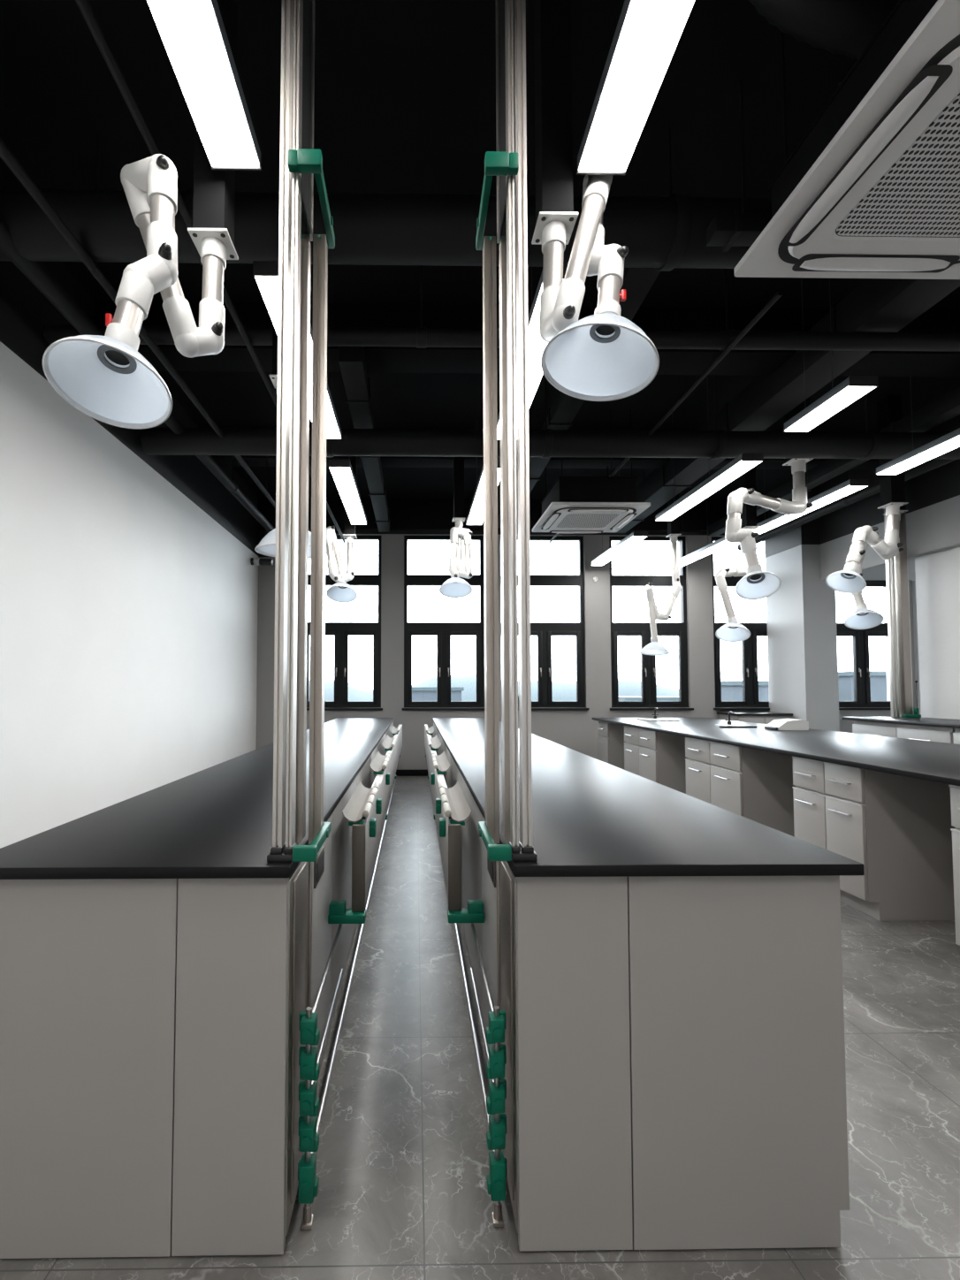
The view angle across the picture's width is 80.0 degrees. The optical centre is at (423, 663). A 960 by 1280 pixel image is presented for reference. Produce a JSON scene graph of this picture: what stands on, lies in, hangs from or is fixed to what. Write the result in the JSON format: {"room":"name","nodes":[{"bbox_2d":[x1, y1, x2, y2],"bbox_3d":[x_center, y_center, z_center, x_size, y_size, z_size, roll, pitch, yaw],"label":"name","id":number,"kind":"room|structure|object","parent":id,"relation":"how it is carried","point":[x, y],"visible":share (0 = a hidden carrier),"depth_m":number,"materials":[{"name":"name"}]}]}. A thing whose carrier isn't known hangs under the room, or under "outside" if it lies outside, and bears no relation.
{"room":"science laboratory","nodes":[
{"label":"science laboratory","id":0,"kind":"room"},
{"bbox_2d":[0,188,258,848],"bbox_3d":[-2.340,-0.610,2.891,0.100,3.950,10.990,0,-2,-1],"label":"wall","id":1,"kind":"structure","parent":0,"point":[129,581],"depth_m":4.07,"materials":[{"name":"white paint"}]},
{"bbox_2d":[0,0,959,499],"bbox_3d":[2.484,-2.630,3.043,9.750,0.100,10.990,0,-2,-1],"label":"ceiling","id":2,"kind":"structure","parent":0,"point":[405,97],"depth_m":2.76,"materials":[{"name":"black paint"}]},
{"bbox_2d":[0,217,274,532],"bbox_3d":[-1.937,-2.248,2.760,0.109,0.682,10.540,0,-2,-1],"label":"ceiling beam","id":3,"kind":"structure","parent":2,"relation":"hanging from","point":[35,272],"depth_m":3.08,"materials":[{"name":"black paint"}]},
{"bbox_2d":[0,133,275,508],"bbox_3d":[-1.587,-2.233,2.764,0.048,0.711,10.540,0,-2,-1],"label":"ceiling beam","id":4,"kind":"structure","parent":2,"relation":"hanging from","point":[6,155],"depth_m":2.74,"materials":[{"name":"metal"}]},
{"bbox_2d":[42,0,238,428],"bbox_3d":[-0.819,-1.656,1.713,0.335,1.951,0.621,0,-2,-1],"label":"exhaust arm","id":5,"kind":"object","parent":2,"relation":"hanging from","point":[106,378],"visible":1,"depth_m":1.64},
{"bbox_2d":[42,322,172,428],"bbox_3d":[-0.832,-0.802,1.512,0.305,0.227,0.294,0,-2,-1],"label":"hood","id":6,"kind":"object","parent":5,"relation":"attached to","point":[106,377],"depth_m":1.56,"materials":[{"name":"white plastic"}]},
{"bbox_2d":[146,0,261,170],"bbox_3d":[-0.604,-2.158,1.118,0.163,0.999,1.554,0,-2,-1],"label":"strip light","id":7,"kind":"object","parent":2,"relation":"hanging from","point":[193,33],"visible":1,"depth_m":1.60,"materials":[{"name":"plastic"}]},
{"bbox_2d":[75,0,345,542],"bbox_3d":[-1.038,-2.255,2.773,0.039,0.667,10.540,0,-2,-1],"label":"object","id":8,"kind":"object","parent":2,"relation":"hanging from","point":[84,6],"visible":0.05,"depth_m":2.05,"materials":[{"name":"black paint"}]},
{"bbox_2d":[252,260,278,333],"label":"strip light","id":9,"kind":"object","parent":2,"relation":"hanging from","point":[265,273],"depth_m":2.40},
{"bbox_2d":[254,324,327,558],"bbox_3d":[-0.700,-1.582,3.073,0.374,1.985,0.401,0,-2,-1],"label":"exhaust arm","id":10,"kind":"object","parent":2,"relation":"hanging from","point":[267,545],"visible":0.11,"depth_m":3.12},
{"bbox_2d":[254,520,327,558],"bbox_3d":[-0.700,-0.702,3.023,0.374,0.223,0.374,0,-2,-1],"label":"hood","id":11,"kind":"object","parent":10,"relation":"attached to","point":[267,545],"depth_m":2.97,"materials":[{"name":"white plastic"}]},
{"bbox_2d":[326,383,341,439],"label":"strip light","id":12,"kind":"object","parent":2,"relation":"hanging from","point":[333,431],"depth_m":3.65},
{"bbox_2d":[325,459,357,602],"bbox_3d":[-0.855,-1.549,5.917,0.354,1.813,0.411,0,-2,-1],"label":"exhaust arm","id":13,"kind":"object","parent":2,"relation":"hanging from","point":[340,591],"visible":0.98,"depth_m":5.89},
{"bbox_2d":[326,578,357,602],"bbox_3d":[-0.837,-0.772,5.825,0.319,0.252,0.294,0,-2,-1],"label":"hood","id":14,"kind":"object","parent":13,"relation":"attached to","point":[340,591],"depth_m":5.90,"materials":[{"name":"white plastic"}]},
{"bbox_2d":[328,459,366,525],"bbox_3d":[-0.661,-1.987,5.189,0.163,0.999,1.554,0,-2,-1],"label":"strip light","id":15,"kind":"object","parent":2,"relation":"hanging from","point":[341,470],"visible":0.94,"depth_m":4.92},
{"bbox_2d":[338,346,389,532],"bbox_3d":[-0.522,-2.196,5.940,0.184,0.519,4.200,0,-2,-1],"label":"duct","id":16,"kind":"object","parent":2,"relation":"hanging from","point":[352,361],"visible":0.85,"depth_m":4.54,"materials":[{"name":"metal"}]},
{"bbox_2d":[0,127,771,271],"bbox_3d":[1.488,-2.252,2.738,7.450,0.674,0.294,0,-2,-1],"label":"ceiling beam","id":17,"kind":"structure","parent":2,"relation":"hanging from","point":[660,233],"depth_m":2.60,"materials":[{"name":"black paint"}]},
{"bbox_2d":[439,456,472,597],"bbox_3d":[0.336,-1.579,5.877,0.351,1.756,0.330,0,-2,-1],"label":"exhaust arm","id":18,"kind":"object","parent":2,"relation":"hanging from","point":[455,586],"visible":1,"depth_m":5.92},
{"bbox_2d":[439,573,472,597],"bbox_3d":[0.332,-0.830,5.844,0.344,0.255,0.327,0,-2,-1],"label":"hood","id":19,"kind":"object","parent":18,"relation":"attached to","point":[455,586],"depth_m":5.92,"materials":[{"name":"white plastic"}]},
{"bbox_2d":[466,465,483,525],"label":"strip light","id":20,"kind":"object","parent":2,"relation":"hanging from","point":[476,515],"depth_m":5.39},
{"bbox_2d":[43,265,959,351],"bbox_3d":[1.478,-2.238,3.468,7.450,0.642,0.109,0,-2,-1],"label":"ceiling beam","id":21,"kind":"structure","parent":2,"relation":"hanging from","point":[418,337],"depth_m":3.42,"materials":[{"name":"black paint"}]},
{"bbox_2d":[96,301,959,377],"bbox_3d":[1.473,-2.366,4.174,7.520,0.328,0.300,0,-2,-1],"label":"ceiling beam","id":22,"kind":"structure","parent":2,"relation":"hanging from","point":[232,358],"depth_m":4.04,"materials":[{"name":"black paint"}]},
{"bbox_2d":[496,181,567,440],"bbox_3d":[0.572,-2.072,3.163,0.163,0.999,1.554,0,-2,-1],"label":"strip light","id":23,"kind":"object","parent":2,"relation":"hanging from","point":[537,345],"visible":0.27,"depth_m":2.87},
{"bbox_2d":[496,279,563,439],"bbox_3d":[0.572,-1.578,3.142,0.155,0.005,1.530,0,-2,-1],"label":"diffuser","id":24,"kind":"object","parent":23,"relation":"attached to","point":[537,345],"depth_m":2.89,"materials":[{"name":"plastic"}]},
{"bbox_2d":[140,372,959,459],"bbox_3d":[1.461,-2.106,4.713,7.450,0.801,0.229,0,-2,-1],"label":"ceiling beam","id":25,"kind":"structure","parent":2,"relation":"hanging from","point":[716,444],"depth_m":4.62,"materials":[{"name":"black paint"}]},
{"bbox_2d":[497,267,661,528],"bbox_3d":[1.165,-2.244,5.516,0.204,0.459,5.100,0,-2,-1],"label":"duct","id":26,"kind":"object","parent":2,"relation":"hanging from","point":[637,282],"visible":0.16,"depth_m":4.46,"materials":[{"name":"metal"}]},
{"bbox_2d":[532,410,650,533],"bbox_3d":[1.677,-1.951,5.858,0.945,1.016,0.945,0,-2,-1],"label":"air conditioner","id":27,"kind":"object","parent":2,"relation":"hanging from","point":[572,504],"visible":0.96,"depth_m":5.47,"materials":[{"name":"plastic"}]},
{"bbox_2d":[556,513,618,527],"bbox_3d":[1.677,-1.471,5.838,0.510,0.005,0.510,0,-2,-1],"label":"grille","id":28,"kind":"object","parent":27,"relation":"attached to","point":[568,520],"depth_m":5.82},
{"bbox_2d":[531,0,659,401],"bbox_3d":[0.556,-1.764,1.877,0.355,1.721,0.430,0,-2,-1],"label":"exhaust arm","id":29,"kind":"object","parent":2,"relation":"hanging from","point":[603,355],"visible":0.87,"depth_m":1.91},
{"bbox_2d":[540,299,659,401],"bbox_3d":[0.556,-1.032,1.812,0.356,0.253,0.363,0,-2,-1],"label":"hood","id":30,"kind":"object","parent":29,"relation":"attached to","point":[603,355],"depth_m":1.87,"materials":[{"name":"white plastic"}]},
{"bbox_2d":[591,529,647,565],"bbox_3d":[2.436,-1.903,7.196,0.163,0.999,1.554,0,-2,-1],"label":"strip light","id":31,"kind":"object","parent":2,"relation":"hanging from","point":[634,537],"visible":0.94,"depth_m":6.97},
{"bbox_2d":[576,0,694,175],"bbox_3d":[0.601,-2.157,1.135,0.163,0.999,1.554,0,-2,-1],"label":"strip light","id":32,"kind":"object","parent":2,"relation":"hanging from","point":[647,34],"visible":1,"depth_m":1.60,"materials":[{"name":"plastic"}]},
{"bbox_2d":[640,493,681,655],"bbox_3d":[2.808,-1.262,6.650,0.626,2.326,0.317,1,-3,-20],"label":"exhaust arm","id":33,"kind":"object","parent":2,"relation":"hanging from","point":[654,648],"visible":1,"depth_m":6.67},
{"bbox_2d":[640,636,669,655],"bbox_3d":[2.662,-0.209,6.552,0.316,0.214,0.316,0,-2,-1],"label":"hood","id":34,"kind":"object","parent":33,"relation":"attached to","point":[654,648],"depth_m":6.53,"materials":[{"name":"white plastic"}]},
{"bbox_2d":[548,289,783,543],"bbox_3d":[1.824,-2.142,5.521,0.030,0.662,5.100,0,-2,-1],"label":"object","id":35,"kind":"object","parent":2,"relation":"hanging from","point":[773,300],"visible":0.82,"depth_m":3.65,"materials":[{"name":"black paint"}]},
{"bbox_2d":[669,497,733,567],"bbox_3d":[3.579,-1.898,7.322,0.163,0.999,1.554,0,-2,-1],"label":"strip light","id":36,"kind":"object","parent":2,"relation":"hanging from","point":[720,544],"visible":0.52,"depth_m":7.20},
{"bbox_2d":[669,540,733,567],"bbox_3d":[3.579,-1.403,7.301,0.155,0.005,1.530,0,-2,-1],"label":"diffuser","id":37,"kind":"object","parent":36,"relation":"attached to","point":[719,544],"depth_m":7.22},
{"bbox_2d":[655,387,763,521],"bbox_3d":[2.466,-1.992,5.068,0.163,0.999,1.554,0,-2,-1],"label":"strip light","id":38,"kind":"object","parent":2,"relation":"hanging from","point":[744,461],"visible":1,"depth_m":4.82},
{"bbox_2d":[655,460,761,520],"bbox_3d":[2.466,-1.498,5.047,0.155,0.005,1.530,0,-2,-1],"label":"diffuser","id":39,"kind":"object","parent":38,"relation":"attached to","point":[738,468],"depth_m":4.88,"materials":[{"name":"plastic"}]},
{"bbox_2d":[714,465,759,641],"bbox_3d":[3.308,-1.339,6.014,0.613,2.224,0.320,2,-3,-43],"label":"exhaust arm","id":40,"kind":"object","parent":2,"relation":"hanging from","point":[732,631],"visible":0.74,"depth_m":5.98},
{"bbox_2d":[715,617,750,641],"bbox_3d":[3.191,-0.363,5.864,0.311,0.260,0.301,0,-2,-1],"label":"hood","id":41,"kind":"object","parent":40,"relation":"attached to","point":[732,631],"depth_m":5.93,"materials":[{"name":"white plastic"}]},
{"bbox_2d":[724,396,813,600],"bbox_3d":[2.905,-1.504,4.717,1.089,2.003,0.345,2,-3,-37],"label":"exhaust arm","id":42,"kind":"object","parent":2,"relation":"hanging from","point":[758,583],"visible":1,"depth_m":4.51},
{"bbox_2d":[735,563,780,600],"bbox_3d":[2.595,-0.651,4.416,0.303,0.272,0.265,0,-2,-1],"label":"hood","id":43,"kind":"object","parent":42,"relation":"attached to","point":[758,583],"depth_m":4.48,"materials":[{"name":"white plastic"}]},
{"bbox_2d":[706,80,841,251],"bbox_3d":[1.641,-2.229,2.524,0.750,0.739,0.114,0,-2,-1],"label":"duct","id":44,"kind":"object","parent":2,"relation":"hanging from","point":[739,228],"visible":0.41,"depth_m":2.48,"materials":[{"name":"metal"}]},
{"bbox_2d":[605,278,959,533],"bbox_3d":[2.764,-2.212,5.562,0.304,0.519,5.050,0,-2,-1],"label":"duct","id":45,"kind":"object","parent":2,"relation":"hanging from","point":[882,305],"visible":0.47,"depth_m":4.03,"materials":[{"name":"metal"}]},
{"bbox_2d":[753,472,869,533],"bbox_3d":[3.674,-1.970,5.594,0.163,0.999,1.554,0,-2,-1],"label":"strip light","id":46,"kind":"object","parent":2,"relation":"hanging from","point":[849,486],"visible":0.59,"depth_m":5.21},
{"bbox_2d":[748,0,899,58],"bbox_3d":[1.894,-2.369,1.988,1.559,0.503,0.178,0,-2,-1],"label":"flexible duct","id":47,"kind":"object","parent":2,"relation":"hanging from","point":[846,27],"visible":0.6,"depth_m":1.96,"materials":[{"name":"black paint"}]},
{"bbox_2d":[783,277,878,432],"bbox_3d":[2.487,-2.057,3.524,0.163,0.999,0.584,0,-2,-1],"label":"strip light","id":48,"kind":"object","parent":2,"relation":"hanging from","point":[853,387],"visible":0.93,"depth_m":3.44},
{"bbox_2d":[784,385,876,431],"bbox_3d":[2.487,-1.562,3.504,0.155,0.005,0.560,0,-2,-1],"label":"diffuser","id":49,"kind":"object","parent":48,"relation":"attached to","point":[845,395],"depth_m":3.47,"materials":[{"name":"plastic"}]},
{"bbox_2d":[707,387,959,535],"bbox_3d":[4.149,-2.191,5.580,0.174,0.559,5.050,0,-2,-1],"label":"duct","id":50,"kind":"object","parent":2,"relation":"hanging from","point":[946,407],"visible":0.5,"depth_m":5.37,"materials":[{"name":"metal"}]},
{"bbox_2d":[737,459,955,550],"bbox_3d":[4.544,-2.092,5.582,0.098,0.756,5.050,0,-2,-1],"label":"ceiling beam","id":51,"kind":"structure","parent":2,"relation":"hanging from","point":[927,466],"depth_m":6.07,"materials":[{"name":"black paint"}]},
{"bbox_2d":[734,0,959,279],"bbox_3d":[1.820,-2.116,1.901,1.030,1.016,1.030,0,-2,-1],"label":"air conditioner","id":52,"kind":"object","parent":2,"relation":"hanging from","point":[871,189],"visible":0.99,"depth_m":1.94,"materials":[{"name":"plastic"}]},
{"bbox_2d":[836,92,959,236],"bbox_3d":[1.820,-1.637,1.881,0.556,0.005,0.556,0,-2,-1],"label":"grille","id":53,"kind":"object","parent":52,"relation":"attached to","point":[918,194],"depth_m":1.97,"materials":[{"name":"metal"}]},
{"bbox_2d":[825,395,908,593],"bbox_3d":[4.053,-1.562,5.169,0.821,1.849,0.301,0,-2,-10],"label":"exhaust arm","id":54,"kind":"object","parent":2,"relation":"hanging from","point":[889,409],"visible":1,"depth_m":5.22},
{"bbox_2d":[825,563,866,593],"bbox_3d":[3.777,-0.774,5.089,0.265,0.266,0.298,0,-2,-1],"label":"hood","id":55,"kind":"object","parent":54,"relation":"attached to","point":[847,580],"depth_m":5.14,"materials":[{"name":"white plastic"}]},
{"bbox_2d":[844,504,908,629],"bbox_3d":[4.686,-1.407,5.841,0.812,2.103,0.302,1,-2,-15],"label":"exhaust arm","id":56,"kind":"object","parent":2,"relation":"hanging from","point":[864,618],"visible":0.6,"depth_m":5.82},
{"bbox_2d":[844,602,883,629],"bbox_3d":[4.442,-0.489,5.736,0.312,0.261,0.294,0,-2,-1],"label":"hood","id":57,"kind":"object","parent":56,"relation":"attached to","point":[864,618],"depth_m":5.80,"materials":[{"name":"white plastic"}]},
{"bbox_2d":[875,375,959,475],"bbox_3d":[3.719,-2.045,3.806,0.163,0.999,1.554,0,-2,-1],"label":"strip light","id":58,"kind":"object","parent":2,"relation":"hanging from","point":[946,443],"visible":0.97,"depth_m":4.21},
{"bbox_2d":[876,435,959,474],"bbox_3d":[3.719,-1.551,3.785,0.155,0.005,1.530,0,-2,-1],"label":"diffuser","id":59,"kind":"object","parent":58,"relation":"attached to","point":[946,445],"depth_m":4.20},
{"bbox_2d":[0,776,959,1279],"bbox_3d":[2.484,1.417,2.873,9.750,0.100,10.990,0,-2,-1],"label":"floor","id":60,"kind":"structure","parent":0,"point":[402,1153],"depth_m":1.58,"materials":[{"name":"stone"}]},
{"bbox_2d":[0,777,356,1258],"bbox_3d":[-0.674,0.918,2.012,0.738,0.822,1.516,0,-2,-1],"label":"base cabinet","id":61,"kind":"object","parent":60,"relation":"on","point":[150,1044],"visible":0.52,"depth_m":1.26,"materials":[{"name":"grey laminate"}]},
{"bbox_2d":[0,717,394,879],"bbox_3d":[-0.711,0.588,4.308,0.744,0.027,6.124,0,-2,-1],"label":"countertop","id":62,"kind":"structure","parent":61,"relation":"on","point":[215,821],"depth_m":1.58,"materials":[{"name":"stone"}]},
{"bbox_2d":[266,0,335,862],"bbox_3d":[-0.298,-1.089,1.460,0.112,3.105,0.265,0,-2,-1],"label":"column","id":63,"kind":"structure","parent":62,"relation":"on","point":[298,155],"depth_m":1.38,"materials":[{"name":"silver metal"}]},
{"bbox_2d":[297,778,396,1229],"bbox_3d":[-0.310,1.179,4.264,0.048,0.488,5.932,0,-2,-1],"label":"pipes","id":64,"kind":"object","parent":60,"relation":"on","point":[309,1123],"visible":0.98,"depth_m":1.32,"materials":[{"name":"silver metal"}]},
{"bbox_2d":[351,745,377,942],"bbox_3d":[-0.701,0.983,3.530,0.726,0.820,1.516,0,-2,-1],"label":"base cabinet","id":65,"kind":"object","parent":60,"relation":"on","point":[366,776],"visible":0.02,"depth_m":3.40,"materials":[{"name":"grey laminate"}]},
{"bbox_2d":[327,724,402,923],"bbox_3d":[-0.281,0.809,4.567,0.139,0.315,5.400,0,-2,-1],"label":"panel","id":66,"kind":"object","parent":65,"relation":"attached to","point":[366,837],"visible":0.89,"depth_m":1.94,"materials":[{"name":"grey metal"}]},
{"bbox_2d":[342,781,380,825],"bbox_3d":[-0.234,0.538,2.241,0.090,0.052,0.630,0,-2,-1],"label":"cable tray","id":67,"kind":"object","parent":66,"relation":"on","point":[359,806],"visible":1,"depth_m":2.13,"materials":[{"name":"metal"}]},
{"bbox_2d":[445,746,462,907],"bbox_3d":[0.564,0.983,3.548,0.768,0.820,1.516,0,-2,-1],"label":"base cabinet","id":68,"kind":"object","parent":60,"relation":"on","point":[453,774],"visible":0.02,"depth_m":3.48,"materials":[{"name":"grey laminate"}]},
{"bbox_2d":[454,922,507,1226],"bbox_3d":[0.132,1.179,4.271,0.048,0.488,5.932,0,-2,-1],"label":"pipes","id":69,"kind":"object","parent":60,"relation":"on","point":[494,1100],"visible":0.98,"depth_m":1.33,"materials":[{"name":"silver metal"}]},
{"bbox_2d":[597,720,625,769],"bbox_3d":[2.584,1.142,7.300,0.627,0.818,0.390,0,-2,-1],"label":"base cabinet","id":70,"kind":"object","parent":60,"relation":"on","point":[611,737],"visible":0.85,"depth_m":7.11,"materials":[{"name":"grey laminate"}]},
{"bbox_2d":[623,725,686,793],"bbox_3d":[2.601,1.092,6.122,0.627,0.818,0.870,0,-2,-1],"label":"base cabinet","id":71,"kind":"object","parent":60,"relation":"on","point":[659,758],"visible":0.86,"depth_m":5.70,"materials":[{"name":"grey laminate"}]},
{"bbox_2d":[462,777,849,1251],"bbox_3d":[0.579,0.918,2.030,0.780,0.822,1.516,0,-2,-1],"label":"base cabinet","id":72,"kind":"object","parent":60,"relation":"on","point":[675,1072],"visible":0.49,"depth_m":1.27,"materials":[{"name":"grey laminate"}]},
{"bbox_2d":[432,717,864,876],"bbox_3d":[0.552,0.589,4.325,0.786,0.027,6.124,0,-2,-1],"label":"countertop","id":73,"kind":"structure","parent":72,"relation":"on","point":[591,817],"depth_m":1.60,"materials":[{"name":"stone"}]},
{"bbox_2d":[424,724,484,922],"bbox_3d":[0.094,0.810,4.572,0.139,0.315,5.400,0,-2,-1],"label":"panel","id":74,"kind":"object","parent":73,"relation":"hanging from","point":[449,834],"visible":0.8,"depth_m":1.90,"materials":[{"name":"metal"}]},
{"bbox_2d":[437,780,471,825],"bbox_3d":[0.113,0.538,2.246,0.090,0.052,0.630,0,-2,-1],"label":"cable tray","id":75,"kind":"object","parent":74,"relation":"on","point":[455,806],"visible":0.97,"depth_m":2.13,"materials":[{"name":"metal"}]},
{"bbox_2d":[475,0,537,861],"bbox_3d":[0.200,-1.089,1.467,0.112,3.105,0.265,0,-2,-1],"label":"column","id":76,"kind":"structure","parent":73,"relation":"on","point":[504,163],"depth_m":1.38,"materials":[{"name":"silver metal"}]},
{"bbox_2d":[684,736,795,837],"bbox_3d":[2.622,1.030,4.638,0.627,0.818,0.860,0,-2,-1],"label":"base cabinet","id":77,"kind":"object","parent":60,"relation":"on","point":[755,785],"visible":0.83,"depth_m":4.22,"materials":[{"name":"grey laminate"}]},
{"bbox_2d":[716,711,792,723],"bbox_3d":[4.566,1.123,7.834,0.750,0.898,0.520,0,-2,-1],"label":"base cabinet","id":78,"kind":"object","parent":60,"relation":"on","point":[754,717],"visible":0.25,"depth_m":7.62,"materials":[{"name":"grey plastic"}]},
{"bbox_2d":[716,711,792,716],"bbox_3d":[4.566,0.689,7.853,0.750,0.030,0.520,0,-2,-1],"label":"countertop","id":79,"kind":"structure","parent":78,"relation":"on","point":[737,713],"depth_m":7.60,"materials":[{"name":"stone"}]},
{"bbox_2d":[792,755,954,921],"bbox_3d":[2.640,0.976,3.337,0.627,0.818,0.565,0,-2,-1],"label":"base cabinet","id":80,"kind":"object","parent":60,"relation":"on","point":[898,826],"visible":0.91,"depth_m":3.06,"materials":[{"name":"grey laminate"}]},
{"bbox_2d":[852,720,954,743],"bbox_3d":[4.952,1.029,5.546,0.721,0.897,1.130,0,-2,-1],"label":"base cabinet","id":81,"kind":"object","parent":60,"relation":"on","point":[915,732],"visible":0.27,"depth_m":5.45,"materials":[{"name":"grey laminate"}]},
{"bbox_2d":[948,784,959,945],"bbox_3d":[2.655,0.930,2.250,0.627,0.818,0.600,0,-2,-1],"label":"base cabinet","id":82,"kind":"object","parent":60,"relation":"on","point":[955,790],"visible":0.94,"depth_m":2.53,"materials":[{"name":"grey laminate"}]},
{"bbox_2d":[952,727,959,744],"bbox_3d":[4.968,0.981,4.398,0.721,0.897,1.130,0,-2,-1],"label":"base cabinet","id":83,"kind":"object","parent":60,"relation":"on","point":[956,734],"visible":0.22,"depth_m":4.94,"materials":[{"name":"grey laminate"}]},
{"bbox_2d":[841,716,959,728],"bbox_3d":[4.951,0.515,4.417,0.765,0.030,3.530,0,-2,-1],"label":"countertop","id":84,"kind":"structure","parent":83,"relation":"on","point":[922,721],"depth_m":5.55,"materials":[{"name":"black stone"}]},
{"bbox_2d":[883,508,921,717],"bbox_3d":[5.112,-0.940,6.089,0.262,3.015,0.145,0,-2,-1],"label":"column","id":85,"kind":"structure","parent":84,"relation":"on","point":[896,567],"depth_m":6.07,"materials":[{"name":"silver metal"}]},
{"bbox_3d":[3.301,1.034,4.732,0.665,0.818,5.550,0,-2,-1],"label":"cabinet","id":86,"kind":"object","parent":60,"relation":"on","visible":0},
{"bbox_2d":[592,717,959,786],"bbox_3d":[3.001,0.608,4.731,1.465,0.030,5.620,0,-2,-1],"label":"countertop","id":87,"kind":"structure","parent":86,"relation":"on","point":[926,760],"depth_m":3.93,"materials":[{"name":"stone"}]},
{"bbox_2d":[764,718,808,730],"bbox_3d":[3.397,0.567,5.329,0.298,0.098,0.200,0,-2,-1],"label":"tray","id":88,"kind":"object","parent":87,"relation":"on","point":[784,724],"visible":1,"depth_m":5.23,"materials":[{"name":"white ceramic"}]},
{"bbox_2d":[255,529,916,769],"bbox_3d":[2.460,-0.383,8.299,9.650,3.950,0.300,0,-2,-1],"label":"wall","id":89,"kind":"structure","parent":0,"point":[575,730],"depth_m":8.13,"materials":[{"name":"grey paint"}]},
{"bbox_2d":[306,534,382,710],"bbox_3d":[-1.178,-0.600,8.142,1.210,2.520,0.170,0,-2,-1],"label":"window","id":90,"kind":"structure","parent":89,"relation":"in","point":[340,631],"depth_m":8.13,"materials":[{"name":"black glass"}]},
{"bbox_2d":[401,535,484,710],"bbox_3d":[0.296,-0.599,8.162,1.210,2.520,0.170,0,-2,-1],"label":"window","id":91,"kind":"structure","parent":89,"relation":"in","point":[443,631],"depth_m":8.16,"materials":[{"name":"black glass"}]},
{"bbox_2d":[257,497,768,532],"bbox_3d":[2.458,-2.139,8.176,9.638,0.448,0.088,0,-2,-1],"label":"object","id":92,"kind":"structure","parent":89,"relation":"attached to","point":[405,514],"depth_m":8.10,"materials":[{"name":"black paint"}]},
{"bbox_2d":[517,535,589,710],"bbox_3d":[1.746,-0.598,8.182,1.210,2.520,0.170,0,-2,-1],"label":"window","id":93,"kind":"structure","parent":89,"relation":"in","point":[544,631],"depth_m":8.19,"materials":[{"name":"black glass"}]},
{"bbox_2d":[609,536,693,709],"bbox_3d":[3.251,-0.597,8.203,1.190,2.520,0.170,0,-2,-1],"label":"window","id":94,"kind":"structure","parent":89,"relation":"in","point":[648,662],"depth_m":8.21,"materials":[{"name":"black metal"}]},
{"bbox_2d":[711,536,769,709],"bbox_3d":[4.714,-0.596,8.224,1.145,2.520,0.170,0,-2,-1],"label":"window","id":95,"kind":"structure","parent":89,"relation":"in","point":[750,645],"depth_m":8.21,"materials":[{"name":"black metal"}]},
{"bbox_2d":[836,579,891,709],"bbox_3d":[6.361,-0.595,8.247,1.170,2.520,0.170,0,-2,-1],"label":"window","id":96,"kind":"structure","parent":89,"relation":"in","point":[860,637],"depth_m":8.23,"materials":[{"name":"black metal"}]},
{"bbox_2d":[764,485,839,731],"bbox_3d":[5.167,-0.404,7.795,0.430,3.950,0.776,0,-2,-1],"label":"wall pillar","id":97,"kind":"structure","parent":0,"point":[801,615],"depth_m":7.46,"materials":[{"name":"grey paint"}]},
{"bbox_2d":[818,414,959,580],"bbox_3d":[6.215,-1.951,2.523,1.898,1.300,9.905,0,-2,-1],"label":"wall","id":98,"kind":"structure","parent":0,"point":[933,516],"depth_m":6.11,"materials":[{"name":"grey paint"}]},
{"bbox_2d":[210,455,878,470],"bbox_3d":[1.446,-2.304,6.148,7.520,0.288,0.250,0,-2,-1],"label":"ceiling beam","id":99,"kind":"structure","parent":98,"relation":"attached to","point":[223,460],"depth_m":6.11,"materials":[{"name":"black paint"}]},
{"bbox_2d":[911,580,920,714],"bbox_3d":[7.151,-0.430,7.180,0.100,3.950,2.070,0,-2,-1],"label":"wall","id":100,"kind":"structure","parent":0,"point":[914,598],"depth_m":8.18,"materials":[{"name":"white paint"}]},
{"bbox_2d":[914,546,959,719],"bbox_3d":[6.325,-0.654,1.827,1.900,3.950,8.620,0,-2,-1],"label":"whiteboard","id":101,"kind":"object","parent":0,"point":[938,573],"depth_m":5.85,"materials":[{"name":"white paint"}]},
{"label":"outside","id":102,"kind":"structure","parent":0,"visible":0},
{"label":"floor","id":103,"kind":"structure","parent":102,"visible":0},
{"bbox_2d":[324,673,475,700],"bbox_3d":[-27.220,12.683,194.278,101.000,21.418,90.000,0,-2,-1],"label":"hill","id":104,"kind":"structure","parent":103,"relation":"on","point":[468,681],"depth_m":175.08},
{"bbox_2d":[411,687,464,700],"bbox_3d":[1.571,11.275,87.635,8.600,15.300,8.600,0,-2,-1],"label":"office block","id":105,"kind":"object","parent":103,"relation":"on","point":[418,694],"visible":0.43,"depth_m":83.88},
{"bbox_2d":[518,678,678,700],"bbox_3d":[108.987,14.660,216.118,156.000,19.296,90.000,0,-2,-1],"label":"hill","id":106,"kind":"structure","parent":103,"relation":"on","point":[561,690],"depth_m":192.99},
{"bbox_2d":[721,680,769,700],"bbox_3d":[37.875,10.025,66.174,7.100,16.000,10.600,0,-2,-1],"label":"office block","id":107,"kind":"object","parent":103,"relation":"on","point":[731,690],"visible":0.04,"depth_m":62.72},
{"bbox_2d":[838,670,887,700],"bbox_3d":[53.017,9.652,70.405,9.600,17.100,12.600,0,-2,-1],"label":"office block","id":108,"kind":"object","parent":103,"relation":"on","point":[878,679],"visible":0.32,"depth_m":64.69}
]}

